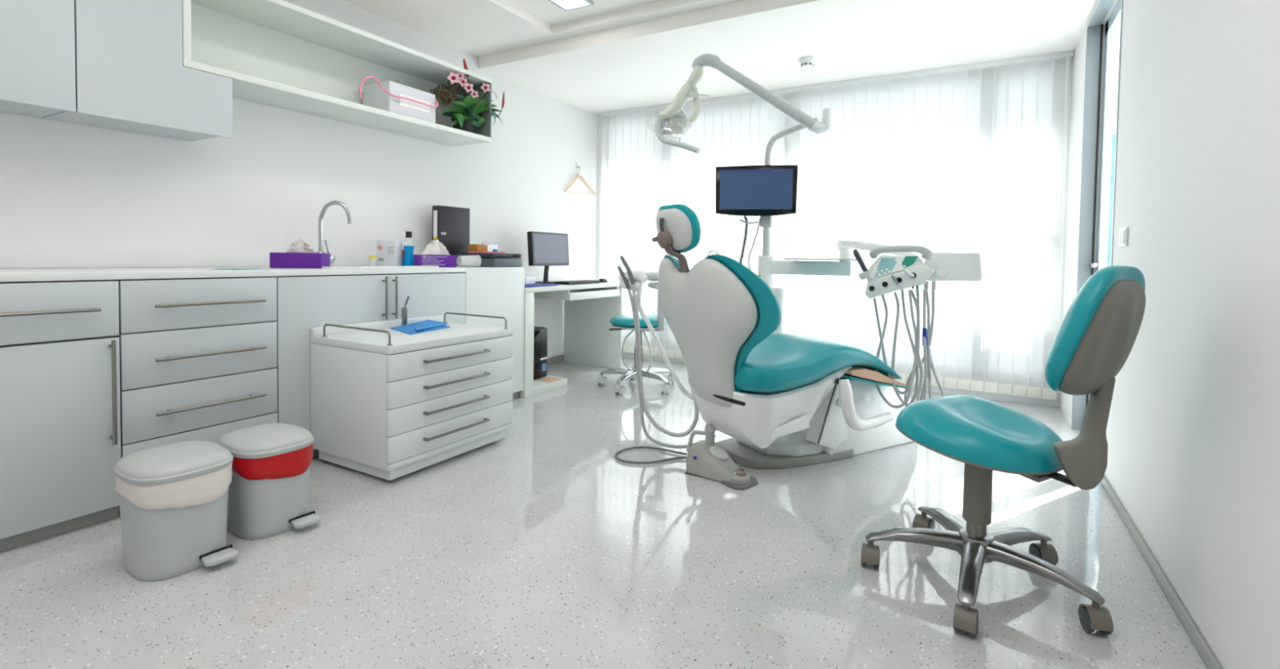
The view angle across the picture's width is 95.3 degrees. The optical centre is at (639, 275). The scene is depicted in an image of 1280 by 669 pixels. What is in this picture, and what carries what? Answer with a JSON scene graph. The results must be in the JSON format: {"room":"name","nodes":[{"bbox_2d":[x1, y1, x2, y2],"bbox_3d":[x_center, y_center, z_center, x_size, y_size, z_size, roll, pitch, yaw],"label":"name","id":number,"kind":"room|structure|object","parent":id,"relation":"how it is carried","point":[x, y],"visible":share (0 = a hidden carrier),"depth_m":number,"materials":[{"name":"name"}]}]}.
{"room":"dental clinic","nodes":[
{"label":"dental clinic","id":0,"kind":"room"},
{"bbox_2d":[0,0,598,357],"bbox_3d":[-2.015,-0.465,3.260,0.100,2.660,6.470,2,2,30],"label":"wall","id":1,"kind":"structure","parent":0,"point":[265,188],"depth_m":3.36,"materials":[{"name":"paint"}]},
{"bbox_2d":[0,0,75,117],"bbox_3d":[-2.490,-1.106,1.910,0.372,0.986,0.842,2,2,30],"label":"upper cabinet","id":2,"kind":"object","parent":1,"relation":"attached to","point":[37,37],"visible":1,"depth_m":2.11,"materials":[{"name":"white laminate"}]},
{"bbox_2d":[42,0,232,141],"bbox_3d":[-2.147,-1.120,2.510,0.372,0.986,0.531,2,2,30],"label":"upper cabinet","id":3,"kind":"object","parent":1,"relation":"attached to","point":[131,75],"visible":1,"depth_m":2.38,"materials":[{"name":"white laminate"}]},
{"bbox_2d":[0,249,377,268],"bbox_3d":[-2.049,-0.083,3.103,0.018,0.074,2.850,2,2,30],"label":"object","id":4,"kind":"structure","parent":1,"relation":"attached to","point":[9,259],"depth_m":2.67,"materials":[{"name":"white"}]},
{"bbox_2d":[182,0,492,146],"bbox_3d":[-1.652,-1.137,3.373,0.372,0.436,1.835,2,2,30],"label":"open shelf","id":5,"kind":"object","parent":1,"relation":"attached to","point":[282,54],"visible":0.66,"depth_m":3.21,"materials":[{"name":"white laminate"}]},
{"bbox_2d":[359,75,438,123],"bbox_3d":[-1.539,-1.054,3.552,0.281,0.200,0.555,2,2,30],"label":"storage box","id":6,"kind":"object","parent":5,"relation":"on","point":[388,95],"visible":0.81,"depth_m":3.53,"materials":[{"name":"plastic"}]},
{"bbox_2d":[430,58,504,133],"bbox_3d":[-1.190,-1.201,4.035,0.281,0.475,0.621,2,2,36],"label":"planter","id":7,"kind":"object","parent":5,"relation":"on","point":[464,117],"visible":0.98,"depth_m":3.93,"materials":[{"name":"green plant"}]},
{"bbox_2d":[546,354,563,365],"bbox_3d":[-0.879,0.786,5.203,0.012,0.070,1.720,2,2,30],"label":"baseboard","id":8,"kind":"structure","parent":1,"relation":"attached to","point":[556,359],"depth_m":5.36,"materials":[{"name":"metal"}]},
{"bbox_3d":[-0.588,-1.048,5.577,0.040,0.050,0.024,2,2,30],"label":"wall hook","id":9,"kind":"object","parent":1,"relation":"attached to","visible":0},
{"bbox_2d":[564,166,596,195],"bbox_3d":[-0.567,-0.908,5.613,0.032,0.266,0.519,2,2,30],"label":"hanger","id":10,"kind":"object","parent":9,"relation":"hanging from","point":[577,175],"visible":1,"depth_m":5.59,"materials":[{"name":"brown wood"}]},
{"bbox_2d":[0,357,1206,668],"bbox_3d":[0.059,0.962,2.162,4.870,0.060,6.370,2,2,30],"label":"floor","id":11,"kind":"structure","parent":0,"point":[535,547],"depth_m":1.82,"materials":[{"name":"stone"}]},
{"bbox_2d":[0,280,120,552],"bbox_3d":[-2.319,0.460,2.003,0.664,0.884,0.648,2,2,30],"label":"base cabinet","id":12,"kind":"object","parent":11,"relation":"on","point":[60,421],"visible":0.94,"depth_m":1.99,"materials":[{"name":"laminate"}]},
{"bbox_2d":[0,266,466,282],"bbox_3d":[-1.915,-0.017,2.723,0.627,0.028,2.320,2,2,30],"label":"countertop","id":13,"kind":"structure","parent":12,"relation":"on","point":[6,275],"depth_m":2.35,"materials":[{"name":"white laminate"}]},
{"bbox_2d":[216,267,257,269],"bbox_3d":[-1.801,-0.030,2.611,0.107,0.003,0.190,2,2,30],"label":"plastic sheet","id":14,"kind":"object","parent":13,"relation":"on","point":[217,268],"visible":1,"depth_m":2.63,"materials":[{"name":"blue plastic"}]},
{"bbox_2d":[269,238,330,268],"bbox_3d":[-1.724,-0.111,2.963,0.240,0.150,0.120,1,2,-8],"label":"tissue box","id":15,"kind":"object","parent":13,"relation":"on","point":[300,255],"visible":0.97,"depth_m":2.91,"materials":[{"name":"purple cardboard"}]},
{"bbox_2d":[315,200,352,263],"bbox_3d":[-1.716,-0.231,3.255,0.199,0.372,0.065,1,2,0],"label":"tap","id":16,"kind":"object","parent":13,"relation":"on","point":[343,205],"visible":0.81,"depth_m":3.25,"materials":[{"name":"silver metal"}]},
{"bbox_2d":[368,256,377,258],"bbox_3d":[-1.588,-0.081,3.464,0.046,0.063,0.046,2,2,30],"label":"jar","id":17,"kind":"object","parent":13,"relation":"on","point":[369,257],"visible":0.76,"depth_m":3.44,"materials":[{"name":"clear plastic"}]},
{"bbox_2d":[321,266,439,269],"bbox_3d":[-1.371,-0.042,3.139,0.080,0.012,0.658,2,2,30],"label":"board","id":18,"kind":"object","parent":13,"relation":"on","point":[341,267],"visible":0.99,"depth_m":3.05,"materials":[{"name":"white"}]},
{"bbox_2d":[376,239,402,266],"bbox_3d":[-1.540,-0.135,3.584,0.125,0.165,0.103,1,2,2],"label":"canister","id":19,"kind":"object","parent":13,"relation":"on","point":[388,252],"visible":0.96,"depth_m":3.54,"materials":[{"name":"plastic"}]},
{"bbox_2d":[403,231,413,266],"bbox_3d":[-1.441,-0.162,3.635,0.062,0.219,0.062,2,2,30],"label":"mouthwash bottle","id":20,"kind":"object","parent":13,"relation":"on","point":[408,250],"visible":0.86,"depth_m":3.61,"materials":[{"name":"blue plastic"}]},
{"bbox_2d":[413,239,456,267],"bbox_3d":[-1.271,-0.136,3.611,0.230,0.173,0.121,0,2,-32],"label":"tissue box","id":21,"kind":"object","parent":13,"relation":"on","point":[435,254],"visible":0.96,"depth_m":3.58,"materials":[{"name":"purple cardboard"}]},
{"bbox_2d":[431,205,470,266],"bbox_3d":[-1.328,-0.272,4.105,0.073,0.412,0.274,2,2,32],"label":"binder","id":22,"kind":"object","parent":13,"relation":"on","point":[450,224],"visible":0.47,"depth_m":4.07,"materials":[{"name":"black plastic"}]},
{"bbox_2d":[113,440,238,582],"bbox_3d":[-1.481,0.742,1.870,0.354,0.354,0.277,2,2,34],"label":"pedal bin","id":23,"kind":"object","parent":11,"relation":"on","point":[173,498],"visible":1,"depth_m":1.78,"materials":[{"name":"white plastic"}]},
{"bbox_2d":[115,276,277,517],"bbox_3d":[-2.020,0.447,2.526,0.663,0.884,0.553,2,2,30],"label":"base cabinet","id":24,"kind":"object","parent":11,"relation":"on","point":[197,357],"visible":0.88,"depth_m":2.34,"materials":[{"name":"laminate"}]},
{"bbox_2d":[217,422,321,540],"bbox_3d":[-1.353,0.740,2.128,0.354,0.344,0.263,2,2,34],"label":"pedal bin","id":25,"kind":"object","parent":11,"relation":"on","point":[268,486],"visible":0.9,"depth_m":2.04,"materials":[{"name":"white plastic"}]},
{"bbox_2d":[274,272,465,459],"bbox_3d":[-1.604,0.430,3.250,0.664,0.884,1.113,2,2,30],"label":"base cabinet","id":26,"kind":"object","parent":11,"relation":"on","point":[304,303],"visible":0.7,"depth_m":2.83,"materials":[{"name":"laminate"}]},
{"bbox_2d":[310,312,513,480],"bbox_3d":[-1.104,0.557,2.931,0.596,0.666,0.765,2,2,30],"label":"drawer cabinet","id":27,"kind":"object","parent":11,"relation":"on","point":[388,404],"visible":0.95,"depth_m":2.67,"materials":[{"name":"laminate"}]},
{"bbox_2d":[401,307,407,325],"bbox_3d":[-1.243,0.226,3.077,0.028,0.107,0.028,2,2,30],"label":"cup","id":28,"kind":"object","parent":27,"relation":"on","point":[404,310],"visible":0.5,"depth_m":3.06,"materials":[{"name":"metal"}]},
{"bbox_2d":[404,296,409,307],"bbox_3d":[-1.228,0.185,3.067,0.041,0.150,0.010,2,2,30],"label":"probe","id":29,"kind":"object","parent":28,"relation":"in","point":[408,297],"visible":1,"depth_m":3.06,"materials":[{"name":"metal"}]},
{"bbox_2d":[310,315,513,355],"bbox_3d":[-1.113,0.284,2.930,0.565,0.072,0.765,2,2,30],"label":"countertop","id":30,"kind":"structure","parent":27,"relation":"on","point":[458,333],"depth_m":2.78,"materials":[{"name":"white laminate"}]},
{"bbox_2d":[390,320,450,334],"bbox_3d":[-1.144,0.265,3.060,0.297,0.031,0.384,2,2,30],"label":"folded cloth","id":31,"kind":"object","parent":27,"relation":"on","point":[426,326],"visible":1,"depth_m":3.00,"materials":[{"name":"blue fabric"}]},
{"bbox_2d":[456,266,524,399],"bbox_3d":[-1.210,0.398,3.977,0.627,0.915,0.536,2,2,30],"label":"base cabinet","id":32,"kind":"object","parent":11,"relation":"on","point":[489,291],"visible":0.31,"depth_m":3.86,"materials":[{"name":"laminate"}]},
{"bbox_2d":[455,253,522,267],"bbox_3d":[-1.033,-0.104,4.002,0.356,0.092,0.290,2,2,30],"label":"paper tray","id":33,"kind":"object","parent":32,"relation":"on","point":[466,260],"visible":0.99,"depth_m":3.90,"materials":[{"name":"plastic"}]},
{"bbox_2d":[467,244,487,251],"bbox_3d":[-1.131,-0.184,4.065,0.090,0.060,0.100,2,2,30],"label":"box","id":34,"kind":"object","parent":33,"relation":"on","point":[471,247],"visible":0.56,"depth_m":4.03,"materials":[{"name":"cardboard"}]},
{"bbox_2d":[467,251,505,253],"bbox_3d":[-1.042,-0.155,3.960,0.150,0.011,0.200,2,2,30],"label":"notebook","id":35,"kind":"object","parent":33,"relation":"on","point":[468,251],"visible":0.88,"depth_m":3.89,"materials":[{"name":"paper"}]},
{"bbox_2d":[481,242,497,251],"bbox_3d":[-1.075,-0.197,4.191,0.022,0.078,0.150,2,2,30],"label":"card holder","id":36,"kind":"object","parent":33,"relation":"on","point":[491,246],"visible":0.52,"depth_m":4.19,"materials":[{"name":"white plastic"}]},
{"bbox_2d":[520,280,623,398],"bbox_3d":[-0.744,0.452,4.767,0.630,0.770,1.288,2,2,30],"label":"desk","id":37,"kind":"object","parent":11,"relation":"on","point":[588,308],"visible":0.56,"depth_m":5.20,"materials":[{"name":"white laminate"}]},
{"bbox_2d":[533,326,547,380],"bbox_3d":[-0.937,0.593,4.542,0.418,0.384,0.183,2,2,30],"label":"computer tower","id":38,"kind":"object","parent":37,"relation":"on","point":[540,334],"visible":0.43,"depth_m":4.44,"materials":[{"name":"black plastic"}]},
{"bbox_2d":[524,283,559,287],"bbox_3d":[-0.873,0.072,4.338,0.380,0.012,0.385,2,2,30],"label":"folder","id":39,"kind":"object","parent":37,"relation":"on","point":[535,285],"visible":0.49,"depth_m":4.30,"materials":[{"name":"blue plastic"}]},
{"bbox_2d":[524,276,535,284],"bbox_3d":[-0.874,0.040,4.376,0.120,0.050,0.160,1,2,15],"label":"paper stack","id":40,"kind":"object","parent":39,"relation":"on","point":[528,280],"visible":0.49,"depth_m":4.36,"materials":[{"name":"white paper"}]},
{"bbox_2d":[527,231,568,284],"bbox_3d":[-0.754,-0.141,4.776,0.180,0.414,0.470,2,2,30],"label":"monitor","id":41,"kind":"object","parent":37,"relation":"on","point":[546,250],"visible":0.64,"depth_m":4.72,"materials":[{"name":"grey plastic"}]},
{"bbox_2d":[537,377,562,382],"bbox_3d":[-0.683,0.793,4.422,0.130,0.002,0.160,2,2,30],"label":"paper slip","id":42,"kind":"object","parent":37,"relation":"on","point":[548,380],"visible":1,"depth_m":4.41,"materials":[{"name":"beige paper"}]},
{"bbox_2d":[554,280,599,284],"bbox_3d":[-0.507,0.058,4.765,0.150,0.023,0.440,2,2,30],"label":"keyboard","id":43,"kind":"object","parent":37,"relation":"on","point":[577,282],"visible":1,"depth_m":4.68,"materials":[{"name":"black plastic"}]},
{"bbox_2d":[598,278,608,282],"bbox_3d":[-0.324,0.045,5.075,0.070,0.036,0.112,2,2,30],"label":"computer mouse","id":44,"kind":"object","parent":37,"relation":"on","point":[602,280],"visible":0.72,"depth_m":5.04,"materials":[{"name":"black plastic"}]},
{"bbox_2d":[596,271,674,395],"bbox_3d":[-0.005,0.410,4.415,0.626,0.898,0.598,2,2,30],"label":"stool","id":45,"kind":"object","parent":11,"relation":"on","point":[659,322],"visible":0.83,"depth_m":4.30,"materials":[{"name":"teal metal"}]},
{"bbox_2d":[614,446,687,464],"bbox_3d":[0.050,0.900,2.893,0.340,0.011,0.264,2,2,30],"label":"cable","id":46,"kind":"object","parent":11,"relation":"on","point":[634,447],"visible":0.98,"depth_m":2.88,"materials":[{"name":"grey rubber"}]},
{"bbox_2d":[684,424,758,490],"bbox_3d":[0.366,0.819,2.697,0.398,0.202,0.222,2,2,41],"label":"foot pedal","id":47,"kind":"object","parent":11,"relation":"on","point":[707,460],"visible":1,"depth_m":2.65,"materials":[{"name":"grey plastic"}]},
{"bbox_2d":[706,226,792,334],"bbox_3d":[0.640,0.125,3.745,0.669,1.530,0.267,2,2,37],"label":"dental unit","id":48,"kind":"object","parent":11,"relation":"on","point":[784,295],"visible":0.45,"depth_m":3.55,"materials":[{"name":"white plastic"}]},
{"bbox_2d":[645,53,832,164],"bbox_3d":[0.567,-0.969,3.475,1.113,0.693,0.310,1,2,14],"label":"lamp","id":49,"kind":"object","parent":48,"relation":"on","point":[671,122],"visible":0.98,"depth_m":3.46,"materials":[{"name":"white plastic"}]},
{"bbox_2d":[688,91,709,100],"bbox_3d":[0.354,-1.084,3.496,0.129,0.042,0.064,2,2,30],"label":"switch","id":50,"kind":"object","parent":49,"relation":"attached to","point":[694,95],"depth_m":3.49,"materials":[{"name":"white plastic"}]},
{"bbox_2d":[715,164,797,270],"bbox_3d":[0.708,-0.264,3.578,0.485,0.799,0.151,1,2,14],"label":"monitor","id":51,"kind":"object","parent":48,"relation":"attached to","point":[766,192],"visible":0.84,"depth_m":3.50,"materials":[{"name":"black plastic"}]},
{"bbox_2d":[769,240,986,408],"bbox_3d":[1.177,0.244,3.184,0.520,0.892,1.115,0,2,-33],"label":"console","id":52,"kind":"object","parent":48,"relation":"attached to","point":[904,269],"visible":0.94,"depth_m":2.90,"materials":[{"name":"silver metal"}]},
{"bbox_2d":[924,281,928,291],"bbox_3d":[1.423,0.056,2.901,0.024,0.054,0.045,2,2,30],"label":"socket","id":53,"kind":"object","parent":52,"relation":"attached to","point":[926,286],"depth_m":2.88,"materials":[{"name":"grey plastic"}]},
{"bbox_2d":[931,281,936,291],"bbox_3d":[1.452,0.056,2.884,0.021,0.054,0.046,2,2,27],"label":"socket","id":54,"kind":"object","parent":52,"relation":"attached to","point":[933,283],"depth_m":2.86,"materials":[{"name":"grey plastic"}]},
{"bbox_2d":[652,204,912,469],"bbox_3d":[0.808,0.311,2.837,1.651,1.222,0.768,0,2,-26],"label":"dental chair","id":55,"kind":"object","parent":11,"relation":"on","point":[784,401],"visible":0.99,"depth_m":2.56,"materials":[{"name":"white plastic"}]},
{"bbox_2d":[617,255,715,448],"bbox_3d":[0.127,0.391,3.010,0.530,0.978,0.110,2,2,20],"label":"suction arm","id":56,"kind":"object","parent":55,"relation":"attached to","point":[633,280],"visible":0.86,"depth_m":3.02},
{"bbox_2d":[663,254,781,392],"bbox_3d":[0.294,0.242,2.576,0.244,0.666,0.770,0,2,-30],"label":"backrest cushion","id":57,"kind":"object","parent":55,"relation":"on","point":[733,310],"depth_m":2.40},
{"bbox_2d":[734,333,902,392],"bbox_3d":[0.803,0.430,2.896,1.110,0.236,0.541,0,2,-30],"label":"seat cushion","id":58,"kind":"object","parent":55,"relation":"on","point":[781,362],"depth_m":2.65,"materials":[{"name":"teal leather"}]},
{"bbox_2d":[861,265,1146,638],"bbox_3d":[1.061,0.462,1.777,0.693,0.995,0.639,2,2,30],"label":"stool","id":59,"kind":"object","parent":11,"relation":"on","point":[1099,331],"visible":1,"depth_m":1.61,"materials":[{"name":"leather"}]},
{"bbox_2d":[342,0,1098,115],"bbox_3d":[-0.287,-1.615,2.214,3.870,0.243,6.220,2,2,30],"label":"ceiling","id":60,"kind":"structure","parent":0,"point":[605,55],"depth_m":3.82,"materials":[{"name":"paint"}]},
{"bbox_2d":[548,0,593,11],"bbox_3d":[-0.726,-1.664,3.035,0.210,0.016,1.410,2,2,30],"label":"recessed light","id":61,"kind":"object","parent":60,"relation":"in","point":[566,5],"visible":1,"depth_m":3.60,"materials":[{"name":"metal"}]},
{"bbox_2d":[553,0,587,8],"bbox_3d":[-0.726,-1.666,3.035,0.170,0.008,1.370,2,2,30],"label":"diffuser","id":62,"kind":"object","parent":61,"relation":"attached to","point":[563,4],"depth_m":3.60,"materials":[{"name":"white plastic"}]},
{"bbox_2d":[799,56,815,68],"bbox_3d":[1.185,-1.502,4.128,0.108,0.060,0.108,2,2,30],"label":"smoke detector","id":63,"kind":"object","parent":60,"relation":"attached to","point":[806,62],"visible":1,"depth_m":4.09,"materials":[{"name":"white plastic"}]},
{"bbox_2d":[599,50,1073,399],"bbox_3d":[1.238,-0.378,4.880,3.789,2.352,0.058,2,2,30],"label":"window curtain","id":64,"kind":"object","parent":60,"relation":"hanging from","point":[971,157],"visible":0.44,"depth_m":4.45,"materials":[{"name":"fabric"}]},
{"bbox_2d":[595,57,1072,399],"bbox_3d":[1.278,-0.471,5.015,3.870,2.660,0.150,2,2,30],"label":"wall","id":65,"kind":"structure","parent":0,"point":[599,135],"depth_m":4.51,"materials":[{"name":"paint"}]},
{"bbox_2d":[622,352,1059,408],"bbox_3d":[1.218,0.830,4.985,3.870,0.060,0.014,2,2,30],"label":"baseboard","id":66,"kind":"structure","parent":65,"relation":"attached to","point":[988,396],"depth_m":4.25,"materials":[{"name":"white"}]},
{"bbox_2d":[1059,0,1279,668],"bbox_3d":[1.467,-0.350,1.324,0.130,2.660,6.370,2,2,30],"label":"wall","id":67,"kind":"structure","parent":0,"point":[1193,430],"depth_m":1.57,"materials":[{"name":"paint"}]},
{"bbox_2d":[1071,0,1123,431],"bbox_3d":[2.419,-0.265,3.006,0.124,2.409,1.029,2,2,30],"label":"door","id":68,"kind":"structure","parent":67,"relation":"in","point":[1086,264],"depth_m":3.40,"materials":[{"name":"metal"}]},
{"bbox_2d":[1118,226,1128,246],"bbox_3d":[2.006,-0.158,2.421,0.013,0.078,0.120,2,2,30],"label":"wall switch","id":69,"kind":"object","parent":67,"relation":"attached to","point":[1123,233],"visible":1,"depth_m":2.38,"materials":[{"name":"white plastic"}]},
{"bbox_2d":[1101,475,1222,668],"bbox_3d":[0.951,0.972,0.643,0.012,0.045,4.621,2,2,30],"label":"baseboard","id":70,"kind":"structure","parent":67,"relation":"attached to","point":[1206,654],"depth_m":1.75,"materials":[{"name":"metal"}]},
{"label":"outside","id":71,"kind":"structure","parent":0,"visible":0},
{"bbox_2d":[1106,133,1115,266],"bbox_3d":[5.742,-0.133,6.851,0.650,3.000,0.400,2,2,30],"label":"wall","id":72,"kind":"structure","parent":71,"point":[1113,135],"depth_m":6.76,"materials":[{"name":"white paint"}]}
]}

